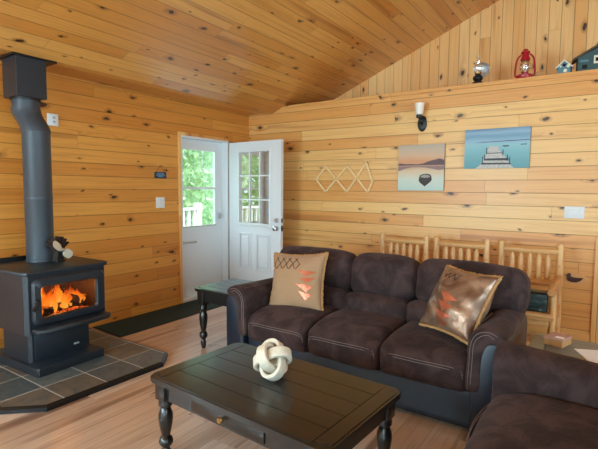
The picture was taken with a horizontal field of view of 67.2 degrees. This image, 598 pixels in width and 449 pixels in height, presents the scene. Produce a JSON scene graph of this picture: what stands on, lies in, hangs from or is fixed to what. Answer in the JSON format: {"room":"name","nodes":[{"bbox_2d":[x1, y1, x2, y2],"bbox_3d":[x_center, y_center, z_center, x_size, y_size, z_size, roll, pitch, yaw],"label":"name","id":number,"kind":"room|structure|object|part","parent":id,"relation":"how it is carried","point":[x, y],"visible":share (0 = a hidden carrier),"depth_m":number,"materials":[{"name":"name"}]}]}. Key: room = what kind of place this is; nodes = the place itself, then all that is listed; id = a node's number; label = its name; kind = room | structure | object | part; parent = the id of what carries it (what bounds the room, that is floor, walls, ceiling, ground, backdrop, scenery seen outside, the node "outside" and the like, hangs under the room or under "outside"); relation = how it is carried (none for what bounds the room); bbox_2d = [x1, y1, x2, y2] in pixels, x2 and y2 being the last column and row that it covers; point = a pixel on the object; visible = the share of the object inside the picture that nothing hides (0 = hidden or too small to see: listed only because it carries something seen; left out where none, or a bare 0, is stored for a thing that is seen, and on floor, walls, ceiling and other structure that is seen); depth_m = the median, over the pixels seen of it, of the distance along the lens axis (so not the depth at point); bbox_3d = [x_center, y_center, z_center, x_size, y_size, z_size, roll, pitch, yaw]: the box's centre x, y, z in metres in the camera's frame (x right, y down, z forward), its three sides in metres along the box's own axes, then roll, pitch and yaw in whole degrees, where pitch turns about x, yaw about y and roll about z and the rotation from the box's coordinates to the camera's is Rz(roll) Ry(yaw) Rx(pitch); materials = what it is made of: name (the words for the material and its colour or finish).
{"room":"cabin living room","nodes":[
{"label":"cabin living room","id":0,"kind":"room"},
{"bbox_2d":[0,63,248,347],"bbox_3d":[-2.661,-0.150,3.761,0.140,2.502,8.275,4,5,34],"label":"wall","id":1,"kind":"structure","parent":0,"point":[108,144],"depth_m":4.72,"materials":[{"name":"brown wood"}]},
{"bbox_2d":[47,113,58,125],"bbox_3d":[-2.263,-0.963,4.137,0.018,0.110,0.100,4,5,34],"label":"wall control","id":2,"kind":"object","parent":1,"relation":"attached to","point":[52,119],"visible":0.91,"depth_m":4.13,"materials":[{"name":"white plastic"}]},
{"bbox_2d":[154,166,165,177],"bbox_3d":[-1.593,-0.603,5.171,0.015,0.145,0.160,4,5,34],"label":"hanging sign","id":3,"kind":"object","parent":1,"relation":"hanging from","point":[156,174],"visible":1,"depth_m":5.17,"materials":[{"name":"black metal"}]},
{"bbox_2d":[156,197,164,207],"bbox_3d":[-1.599,-0.253,5.195,0.012,0.124,0.124,4,5,34],"label":"light switch","id":4,"kind":"object","parent":1,"relation":"attached to","point":[160,201],"visible":1,"depth_m":5.19,"materials":[{"name":"white plastic"}]},
{"bbox_2d":[182,138,221,297],"bbox_3d":[-1.279,-0.083,5.865,0.085,2.001,0.787,4,5,34],"label":"door","id":5,"kind":"structure","parent":1,"relation":"in","point":[202,244],"depth_m":5.95,"materials":[{"name":"white paint"}]},
{"bbox_3d":[-1.288,0.018,5.853,0.020,0.016,0.573,4,5,34],"label":"window rail","id":6,"kind":"part","parent":5,"relation":"part of","materials":[{"name":"wood"}]},
{"bbox_2d":[178,131,227,303],"bbox_3d":[-1.207,-0.091,5.787,0.020,2.091,0.861,4,5,34],"label":"trim","id":7,"kind":"structure","parent":1,"relation":"attached to","point":[179,132],"depth_m":5.45,"materials":[{"name":"brown wood"}]},
{"bbox_2d":[181,135,228,302],"bbox_3d":[-1.264,-0.079,5.854,0.172,2.055,0.835,4,5,34],"label":"door frame","id":8,"kind":"structure","parent":1,"relation":"attached to","point":[224,144],"depth_m":6.13,"materials":[{"name":"white paint"}]},
{"bbox_2d":[228,139,283,280],"bbox_3d":[-0.588,-0.070,5.861,0.926,2.005,0.119,4,6,37],"label":"door","id":9,"kind":"structure","parent":1,"relation":"in","point":[255,216],"depth_m":5.84,"materials":[{"name":"white paint"}]},
{"bbox_3d":[-0.571,-0.477,5.845,0.530,0.930,0.006,4,6,36],"label":"pane","id":10,"kind":"part","parent":9,"relation":"part of","materials":[{"name":"clear glass"}]},
{"bbox_3d":[-0.298,0.050,5.612,0.066,0.066,0.065,4,6,36],"label":"knob","id":11,"kind":"part","parent":9,"relation":"part of","materials":[{"name":"silver metal"}]},
{"bbox_2d":[0,0,498,115],"bbox_3d":[0.279,-2.175,1.577,7.240,2.031,8.395,4,5,34],"label":"ceiling","id":12,"kind":"structure","parent":0,"point":[244,57],"depth_m":4.35,"materials":[{"name":"brown wood"}]},
{"bbox_2d":[0,52,56,102],"bbox_3d":[-2.218,-1.172,3.675,0.287,0.336,0.345,4,5,34],"label":"box","id":13,"kind":"object","parent":12,"relation":"attached to","point":[24,76],"visible":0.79,"depth_m":3.56,"materials":[{"name":"black paint"}]},
{"bbox_2d":[0,306,534,448],"bbox_3d":[0.096,1.340,1.717,7.140,0.100,7.800,4,5,34],"label":"floor","id":14,"kind":"structure","parent":0,"point":[124,415],"depth_m":2.72,"materials":[{"name":"laminate"}]},
{"bbox_2d":[0,328,167,414],"bbox_3d":[-1.917,1.105,3.597,1.405,0.038,1.265,4,5,34],"label":"hearth pad","id":15,"kind":"object","parent":14,"relation":"on","point":[123,360],"visible":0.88,"depth_m":3.29,"materials":[{"name":"tile"}]},
{"bbox_2d":[0,252,110,377],"bbox_3d":[-1.993,0.681,3.602,0.760,0.809,0.705,3,5,31],"label":"wood stove","id":16,"kind":"object","parent":15,"relation":"on","point":[36,345],"visible":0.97,"depth_m":3.43,"materials":[{"name":"black paint"}]},
{"bbox_2d":[10,99,54,262],"bbox_3d":[-2.177,-0.355,3.687,0.323,1.305,0.217,2,5,22],"label":"pipe","id":17,"kind":"object","parent":16,"relation":"on","point":[35,131],"visible":0.94,"depth_m":3.59,"materials":[{"name":"grey metal"}]},
{"bbox_3d":[-1.869,0.578,3.209,0.050,0.077,0.096,-1,5,-19],"label":"door handle","id":18,"kind":"part","parent":16,"relation":"part of","materials":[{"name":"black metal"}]},
{"bbox_3d":[-2.015,0.322,3.598,0.622,0.027,0.690,3,5,31],"label":"plate","id":19,"kind":"part","parent":16,"relation":"part of","materials":[{"name":"black paint"}]},
{"bbox_2d":[46,236,72,262],"bbox_3d":[-1.946,0.199,3.655,0.098,0.209,0.190,2,5,20],"label":"fan","id":20,"kind":"object","parent":16,"relation":"on","point":[58,243],"visible":1,"depth_m":3.65,"materials":[{"name":"black metal"}]},
{"bbox_3d":[-1.930,0.171,3.593,0.027,0.086,0.089,2,5,20],"label":"blade","id":21,"kind":"part","parent":20,"relation":"part of","materials":[{"name":"brown wood"}]},
{"bbox_3d":[-1.896,0.238,3.694,0.027,0.086,0.089,2,5,20],"label":"blade","id":22,"kind":"part","parent":20,"relation":"part of","materials":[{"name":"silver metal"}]},
{"bbox_3d":[-1.752,0.548,3.457,0.037,0.352,0.577,3,5,31],"label":"stove door","id":23,"kind":"part","parent":16,"relation":"part of","materials":[{"name":"black paint"}]},
{"bbox_2d":[52,306,85,313],"bbox_3d":[-2.006,0.692,3.613,0.455,0.048,0.513,4,5,34],"label":"ember","id":24,"kind":"object","parent":16,"relation":"on","point":[74,307],"visible":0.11,"depth_m":3.64,"materials":[{"name":"orange"}]},
{"bbox_2d":[42,302,62,316],"bbox_3d":[-1.942,0.660,3.555,0.103,0.110,0.335,0,5,-1],"label":"log","id":25,"kind":"object","parent":24,"relation":"on","point":[46,311],"visible":0.33,"depth_m":3.43,"materials":[{"name":"brown wood"}]},
{"bbox_2d":[41,288,85,314],"bbox_3d":[-1.974,0.554,3.586,0.318,0.273,0.506,4,5,34],"label":"fire","id":26,"kind":"object","parent":24,"relation":"on","point":[58,297],"visible":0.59,"depth_m":3.54,"materials":[{"name":"orange"}]},
{"bbox_2d":[63,303,80,308],"bbox_3d":[-2.000,0.648,3.619,0.431,0.100,0.100,-2,5,-33],"label":"log","id":27,"kind":"object","parent":24,"relation":"on","point":[73,304],"visible":0.11,"depth_m":3.68,"materials":[{"name":"brown wood"}]},
{"bbox_2d":[47,291,85,303],"bbox_3d":[-1.894,0.595,3.665,0.290,0.118,0.078,0,5,-7],"label":"log","id":28,"kind":"object","parent":27,"relation":"on","point":[75,298],"visible":0.49,"depth_m":3.65,"materials":[{"name":"brown wood"}]},
{"bbox_2d":[92,300,220,337],"bbox_3d":[-1.345,0.996,5.229,0.500,0.009,1.987,4,5,34],"label":"door mat","id":29,"kind":"object","parent":14,"relation":"on","point":[131,325],"visible":0.63,"depth_m":4.83,"materials":[{"name":"black fabric"}]},
{"bbox_2d":[195,279,252,347],"bbox_3d":[-0.581,0.824,4.060,0.500,0.550,0.540,4,5,34],"label":"end table","id":30,"kind":"object","parent":14,"relation":"on","point":[216,293],"visible":0.3,"depth_m":3.96,"materials":[{"name":"black wood"}]},
{"bbox_3d":[-0.849,0.842,3.995,0.075,0.520,0.075,4,5,34],"label":"leg","id":31,"kind":"part","parent":30,"relation":"part of","materials":[{"name":"black wood"}]},
{"bbox_2d":[150,343,400,448],"bbox_3d":[-0.141,1.014,2.263,1.115,0.460,0.665,4,6,37],"label":"coffee table","id":32,"kind":"object","parent":14,"relation":"on","point":[311,406],"visible":1,"depth_m":2.11,"materials":[{"name":"black wood"}]},
{"bbox_3d":[-0.695,1.018,2.349,0.075,0.430,0.075,4,6,37],"label":"leg","id":33,"kind":"part","parent":32,"relation":"part of","materials":[{"name":"black wood"}]},
{"bbox_3d":[-0.352,0.878,2.023,0.030,0.030,0.030,4,6,37],"label":"knob","id":34,"kind":"part","parent":32,"relation":"part of","materials":[{"name":"gold metal"}]},
{"bbox_3d":[-0.331,0.878,2.033,0.470,0.071,0.012,4,6,37],"label":"drawer","id":35,"kind":"part","parent":32,"relation":"part of","materials":[{"name":"black wood"}]},
{"bbox_2d":[253,338,291,380],"bbox_3d":[-0.136,0.687,2.292,0.190,0.189,0.196,-1,5,-21],"label":"wood knot","id":36,"kind":"object","parent":32,"relation":"on","point":[267,351],"visible":1,"depth_m":2.23,"materials":[{"name":"white wood"}]},
{"bbox_3d":[0.412,1.041,2.179,0.075,0.430,0.075,4,6,37],"label":"leg","id":37,"kind":"part","parent":32,"relation":"part of","materials":[{"name":"black wood"}]},
{"bbox_2d":[227,245,530,437],"bbox_3d":[0.537,0.702,3.398,2.060,0.917,0.999,4,5,34],"label":"sofa","id":38,"kind":"object","parent":14,"relation":"on","point":[368,327],"visible":0.79,"depth_m":3.07,"materials":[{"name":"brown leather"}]},
{"bbox_2d":[248,304,338,351],"bbox_3d":[-0.009,0.775,3.583,0.550,0.285,0.674,4,5,34],"label":"seat cushion","id":39,"kind":"object","parent":38,"relation":"on","point":[290,325],"depth_m":3.36,"materials":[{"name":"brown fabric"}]},
{"bbox_2d":[269,252,328,309],"bbox_3d":[-0.009,0.461,3.626,0.528,0.495,0.245,3,5,26],"label":"throw pillow","id":40,"kind":"object","parent":38,"relation":"on","point":[298,280],"visible":0.89,"depth_m":3.54,"materials":[{"name":"beige fabric"}]},
{"bbox_2d":[280,245,355,290],"bbox_3d":[0.163,0.387,3.978,0.761,0.387,0.370,4,5,34],"label":"cushion","id":41,"kind":"object","parent":38,"relation":"on","point":[339,266],"depth_m":3.72,"materials":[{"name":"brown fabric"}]},
{"bbox_2d":[323,287,350,309],"bbox_3d":[0.172,0.623,3.841,0.630,0.226,0.341,4,5,34],"label":"lumbar cushion","id":42,"kind":"object","parent":38,"relation":"on","point":[336,298],"depth_m":3.61,"materials":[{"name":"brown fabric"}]},
{"bbox_2d":[308,308,406,369],"bbox_3d":[0.447,0.804,3.278,0.548,0.287,0.672,4,5,34],"label":"seat cushion","id":43,"kind":"object","parent":38,"relation":"on","point":[343,338],"depth_m":3.08,"materials":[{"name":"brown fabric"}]},
{"bbox_2d":[344,290,410,319],"bbox_3d":[0.629,0.651,3.534,0.563,0.232,0.339,4,5,34],"label":"lumbar cushion","id":44,"kind":"object","parent":38,"relation":"on","point":[397,306],"depth_m":3.39,"materials":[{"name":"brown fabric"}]},
{"bbox_2d":[351,252,419,300],"bbox_3d":[0.698,0.421,3.614,0.567,0.388,0.372,4,5,34],"label":"cushion","id":45,"kind":"object","parent":38,"relation":"on","point":[376,274],"depth_m":3.46,"materials":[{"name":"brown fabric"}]},
{"bbox_2d":[380,320,467,390],"bbox_3d":[0.903,0.833,2.972,0.546,0.284,0.672,4,5,34],"label":"seat cushion","id":46,"kind":"object","parent":38,"relation":"on","point":[412,354],"depth_m":2.75,"materials":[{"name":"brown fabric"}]},
{"bbox_2d":[406,300,490,323],"bbox_3d":[1.087,0.679,3.230,0.626,0.238,0.335,4,5,34],"label":"lumbar cushion","id":47,"kind":"object","parent":38,"relation":"on","point":[414,308],"depth_m":3.24,"materials":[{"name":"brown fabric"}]},
{"bbox_2d":[419,264,502,344],"bbox_3d":[1.001,0.490,2.837,0.301,0.401,0.466,-2,5,-24],"label":"throw pillow","id":48,"kind":"object","parent":38,"relation":"on","point":[460,300],"visible":0.96,"depth_m":2.71,"materials":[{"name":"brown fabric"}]},
{"bbox_2d":[416,259,530,313],"bbox_3d":[1.239,0.454,3.254,0.763,0.386,0.377,4,5,34],"label":"cushion","id":49,"kind":"object","parent":38,"relation":"on","point":[512,293],"depth_m":3.06,"materials":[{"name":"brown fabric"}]},
{"bbox_2d":[380,232,429,263],"bbox_3d":[0.967,0.591,4.667,0.564,0.947,0.663,4,5,34],"label":"chair","id":50,"kind":"object","parent":14,"relation":"on","point":[383,239],"visible":0.17,"depth_m":4.84,"materials":[{"name":"beige wood"}]},
{"bbox_3d":[0.927,0.562,5.037,0.066,0.947,0.091,4,5,34],"label":"post","id":51,"kind":"part","parent":50,"relation":"part of","materials":[{"name":"beige wood"}]},
{"bbox_3d":[1.140,0.177,4.879,0.490,0.064,0.064,4,5,34],"label":"rail","id":52,"kind":"part","parent":50,"relation":"part of","materials":[{"name":"beige wood"}]},
{"bbox_3d":[1.331,0.587,4.762,0.065,0.947,0.092,4,5,34],"label":"post","id":53,"kind":"part","parent":50,"relation":"part of","materials":[{"name":"beige wood"}]},
{"bbox_2d":[433,236,489,262],"bbox_3d":[1.464,0.622,4.332,0.564,0.947,0.663,4,5,34],"label":"chair","id":54,"kind":"object","parent":14,"relation":"on","point":[485,247],"visible":0.14,"depth_m":4.52,"materials":[{"name":"beige wood"}]},
{"bbox_3d":[1.424,0.593,4.703,0.066,0.947,0.091,4,5,34],"label":"post","id":55,"kind":"part","parent":54,"relation":"part of","materials":[{"name":"beige wood"}]},
{"bbox_3d":[1.637,0.208,4.545,0.490,0.064,0.064,4,5,34],"label":"rail","id":56,"kind":"part","parent":54,"relation":"part of","materials":[{"name":"beige wood"}]},
{"bbox_3d":[1.829,0.618,4.428,0.065,0.947,0.092,4,5,34],"label":"post","id":57,"kind":"part","parent":54,"relation":"part of","materials":[{"name":"beige wood"}]},
{"bbox_2d":[464,341,597,448],"bbox_3d":[1.010,0.861,1.446,0.999,0.914,1.642,4,5,34],"label":"loveseat","id":58,"kind":"object","parent":14,"relation":"on","point":[541,399],"visible":1,"depth_m":1.99,"materials":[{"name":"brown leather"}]},
{"bbox_2d":[466,394,597,448],"bbox_3d":[1.051,0.927,1.791,0.673,0.285,0.608,4,5,34],"label":"seat cushion","id":59,"kind":"object","parent":58,"relation":"on","point":[510,421],"depth_m":1.81,"materials":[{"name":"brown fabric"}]},
{"bbox_2d":[498,240,564,345],"bbox_3d":[1.982,0.654,3.984,0.564,0.947,0.663,4,5,34],"label":"chair","id":60,"kind":"object","parent":14,"relation":"on","point":[551,319],"visible":0.42,"depth_m":4.07,"materials":[{"name":"beige wood"}]},
{"bbox_3d":[1.942,0.625,4.355,0.066,0.947,0.091,4,5,34],"label":"post","id":61,"kind":"part","parent":60,"relation":"part of","materials":[{"name":"beige wood"}]},
{"bbox_3d":[2.155,0.240,4.197,0.490,0.064,0.064,4,5,34],"label":"rail","id":62,"kind":"part","parent":60,"relation":"part of","materials":[{"name":"beige wood"}]},
{"bbox_2d":[527,289,548,312],"bbox_3d":[1.890,0.630,3.838,0.420,0.174,0.149,4,5,34],"label":"box","id":63,"kind":"object","parent":60,"relation":"on","point":[538,301],"visible":0.34,"depth_m":3.71,"materials":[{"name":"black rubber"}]},
{"bbox_3d":[1.833,0.788,3.768,0.450,0.070,0.030,4,5,34],"label":"rail","id":64,"kind":"part","parent":60,"relation":"part of","materials":[{"name":"beige wood"}]},
{"bbox_3d":[2.146,0.525,4.208,0.490,0.059,0.059,4,5,34],"label":"rail","id":65,"kind":"part","parent":60,"relation":"part of","materials":[{"name":"brown wood"}]},
{"bbox_3d":[1.965,0.729,3.958,0.520,0.050,0.530,4,5,34],"label":"seat","id":66,"kind":"part","parent":60,"relation":"part of","materials":[{"name":"beige wood"}]},
{"bbox_3d":[2.058,0.860,3.669,0.057,0.585,0.057,4,5,34],"label":"leg","id":67,"kind":"part","parent":60,"relation":"part of","materials":[{"name":"beige wood"}]},
{"bbox_3d":[2.171,0.518,3.815,0.077,0.087,0.612,4,5,34],"label":"arm","id":68,"kind":"part","parent":60,"relation":"part of"},
{"bbox_3d":[2.347,0.650,4.080,0.065,0.947,0.092,4,5,34],"label":"post","id":69,"kind":"part","parent":60,"relation":"part of","materials":[{"name":"beige wood"}]},
{"bbox_2d":[528,334,597,359],"bbox_3d":[1.636,0.973,2.414,0.740,0.550,0.440,4,5,34],"label":"end table","id":70,"kind":"object","parent":14,"relation":"on","point":[537,341],"visible":0.08,"depth_m":2.53,"materials":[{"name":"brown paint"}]},
{"bbox_2d":[544,332,571,347],"bbox_3d":[1.478,0.659,2.571,0.126,0.048,0.102,-3,6,-38],"label":"box","id":71,"kind":"object","parent":70,"relation":"on","point":[555,339],"visible":1,"depth_m":2.54,"materials":[{"name":"cardboard"}]},
{"bbox_3d":[1.478,0.640,2.570,0.126,0.009,0.102,-3,6,-38],"label":"lid","id":72,"kind":"part","parent":71,"relation":"part of","materials":[{"name":"pink cardboard"}]},
{"bbox_2d":[575,349,597,362],"bbox_3d":[1.647,0.700,2.351,0.300,0.004,0.220,1,5,12],"label":"paper sheet","id":73,"kind":"object","parent":70,"relation":"on","point":[589,355],"visible":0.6,"depth_m":2.40,"materials":[{"name":"white paper"}]},
{"bbox_2d":[249,74,597,341],"bbox_3d":[2.368,-0.203,4.831,7.000,2.528,0.675,4,5,34],"label":"wall","id":74,"kind":"structure","parent":0,"point":[524,207],"depth_m":4.85,"materials":[{"name":"brown wood"}]},
{"bbox_2d":[314,161,373,192],"bbox_3d":[0.544,-0.585,5.591,0.825,0.387,0.057,4,5,34],"label":"peg rack","id":75,"kind":"object","parent":74,"relation":"attached to","point":[366,162],"visible":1,"depth_m":5.56,"materials":[{"name":"beige wood"}]},
{"bbox_2d":[415,102,426,131],"bbox_3d":[1.333,-1.179,4.951,0.110,0.293,0.164,4,5,34],"label":"wall sconce","id":76,"kind":"object","parent":74,"relation":"attached to","point":[419,107],"visible":1,"depth_m":4.92,"materials":[{"name":"white glass"}]},
{"bbox_3d":[1.318,-1.261,4.922,0.110,0.125,0.110,4,5,34],"label":"lamp shade","id":77,"kind":"part","parent":76,"relation":"part of","materials":[{"name":"white glass"}]},
{"bbox_3d":[1.372,-1.125,5.015,0.104,0.176,0.022,4,5,34],"label":"plate","id":78,"kind":"part","parent":76,"relation":"part of","materials":[{"name":"black metal"}]},
{"bbox_2d":[398,143,445,190],"bbox_3d":[1.368,-0.637,5.049,0.525,0.512,0.028,4,5,34],"label":"canvas","id":79,"kind":"object","parent":74,"relation":"attached to","point":[420,167],"visible":1,"depth_m":5.03},
{"bbox_2d":[289,69,597,107],"bbox_3d":[2.483,-1.409,4.264,6.300,0.040,0.048,4,5,34],"label":"trim ledge","id":80,"kind":"object","parent":74,"relation":"attached to","point":[593,71],"visible":1,"depth_m":4.77,"materials":[{"name":"brown wood"}]},
{"bbox_2d":[472,62,489,83],"bbox_3d":[1.906,-1.621,4.717,0.163,0.300,0.148,4,5,34],"label":"oil lamp","id":81,"kind":"object","parent":80,"relation":"on","point":[481,70],"visible":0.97,"depth_m":4.74,"materials":[{"name":"black metal"}]},
{"bbox_2d":[514,49,535,77],"bbox_3d":[2.244,-1.592,4.465,0.160,0.287,0.160,0,5,-11],"label":"lantern","id":82,"kind":"object","parent":80,"relation":"on","point":[525,53],"visible":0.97,"depth_m":4.43,"materials":[{"name":"red metal"}]},
{"bbox_3d":[2.243,-1.480,4.474,0.160,0.062,0.160,4,5,34],"label":"tank","id":83,"kind":"part","parent":82,"relation":"part of","materials":[{"name":"red metal"}]},
{"bbox_2d":[520,49,529,61],"bbox_3d":[2.245,-1.679,4.458,0.088,0.112,0.088,4,5,34],"label":"hood","id":84,"kind":"object","parent":82,"relation":"attached to","point":[525,57],"depth_m":4.43,"materials":[{"name":"red metal"}]},
{"bbox_2d":[556,59,573,72],"bbox_3d":[2.524,-1.492,4.271,0.144,0.124,0.100,4,6,38],"label":"birdhouse","id":85,"kind":"object","parent":80,"relation":"on","point":[564,66],"visible":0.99,"depth_m":4.24,"materials":[{"name":"teal paint"}]},
{"bbox_2d":[571,44,597,70],"bbox_3d":[2.732,-1.554,4.192,0.330,0.262,0.205,3,5,26],"label":"house ornament","id":86,"kind":"object","parent":80,"relation":"on","point":[588,60],"visible":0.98,"depth_m":4.14,"materials":[{"name":"teal paint"}]},
{"bbox_2d":[464,126,530,168],"bbox_3d":[2.016,-0.778,4.598,0.622,0.405,0.031,4,5,34],"label":"canvas","id":87,"kind":"object","parent":74,"relation":"attached to","point":[509,147],"visible":1,"depth_m":4.58,"materials":[{"name":"blue fabric"}]},
{"bbox_2d":[527,325,589,341],"bbox_3d":[1.832,1.022,4.865,2.200,0.070,0.015,4,5,34],"label":"baseboard","id":88,"kind":"structure","parent":74,"relation":"attached to","point":[531,329],"depth_m":4.36,"materials":[{"name":"brown wood"}]},
{"bbox_2d":[564,206,584,218],"bbox_3d":[2.606,-0.114,4.261,0.164,0.114,0.010,4,5,34],"label":"light switch","id":89,"kind":"object","parent":74,"relation":"attached to","point":[575,212],"visible":1,"depth_m":4.26,"materials":[{"name":"white plastic"}]},
{"bbox_2d":[563,273,588,285],"bbox_3d":[2.634,0.524,4.285,0.210,0.116,0.016,4,5,34],"label":"ornament","id":90,"kind":"object","parent":74,"relation":"attached to","point":[575,279],"visible":0.98,"depth_m":4.29,"materials":[{"name":"brown wood"}]},
{"bbox_2d":[590,239,597,342],"bbox_3d":[2.790,0.625,4.185,0.095,0.985,0.020,4,5,34],"label":"trim","id":91,"kind":"structure","parent":74,"relation":"attached to","point":[594,317],"depth_m":4.20,"materials":[{"name":"brown wood"}]},
{"bbox_2d":[334,0,597,99],"bbox_3d":[2.774,-2.263,4.887,6.600,1.833,0.120,4,5,34],"label":"wall","id":92,"kind":"structure","parent":0,"point":[553,31],"depth_m":5.15,"materials":[{"name":"brown wood"}]},
{"label":"outside","id":93,"kind":"structure","parent":0,"visible":0},
{"bbox_3d":[-2.062,0.892,7.801,3.260,0.120,8.500,4,5,34],"label":"deck","id":94,"kind":"object","parent":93,"visible":0},
{"bbox_2d":[183,203,201,226],"bbox_3d":[-3.550,0.298,7.022,0.120,1.160,5.420,4,5,34],"label":"deck railing","id":95,"kind":"object","parent":94,"relation":"on","point":[197,209],"visible":0.04,"depth_m":9.09,"materials":[{"name":"white paint"}]},
{"bbox_3d":[-3.550,0.293,7.022,0.100,0.970,5.420,4,5,34],"label":"rail","id":96,"kind":"part","parent":95,"relation":"part of","materials":[{"name":"white paint"}]},
{"bbox_3d":[-2.067,0.139,9.213,0.120,1.160,0.120,4,5,34],"label":"post","id":97,"kind":"part","parent":95,"relation":"part of","materials":[{"name":"white paint"}]},
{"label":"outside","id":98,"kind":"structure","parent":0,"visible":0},
{"bbox_3d":[-15.932,0.334,22.888,36.600,0.100,70.000,4,5,34],"label":"ground","id":99,"kind":"structure","parent":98,"visible":0},
{"bbox_2d":[182,149,212,225],"bbox_3d":[-4.727,-2.823,15.797,4.311,7.512,4.370,4,5,34],"label":"leafy tree","id":100,"kind":"object","parent":99,"relation":"on","point":[196,155],"visible":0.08,"depth_m":15.50,"materials":[{"name":"green plant"}]},
{"bbox_2d":[183,157,212,224],"bbox_3d":[-5.486,-4.059,21.711,6.106,9.090,6.076,4,5,34],"label":"leafy tree","id":101,"kind":"object","parent":99,"relation":"on","point":[207,218],"visible":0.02,"depth_m":21.60,"materials":[{"name":"green plant"}]}
]}

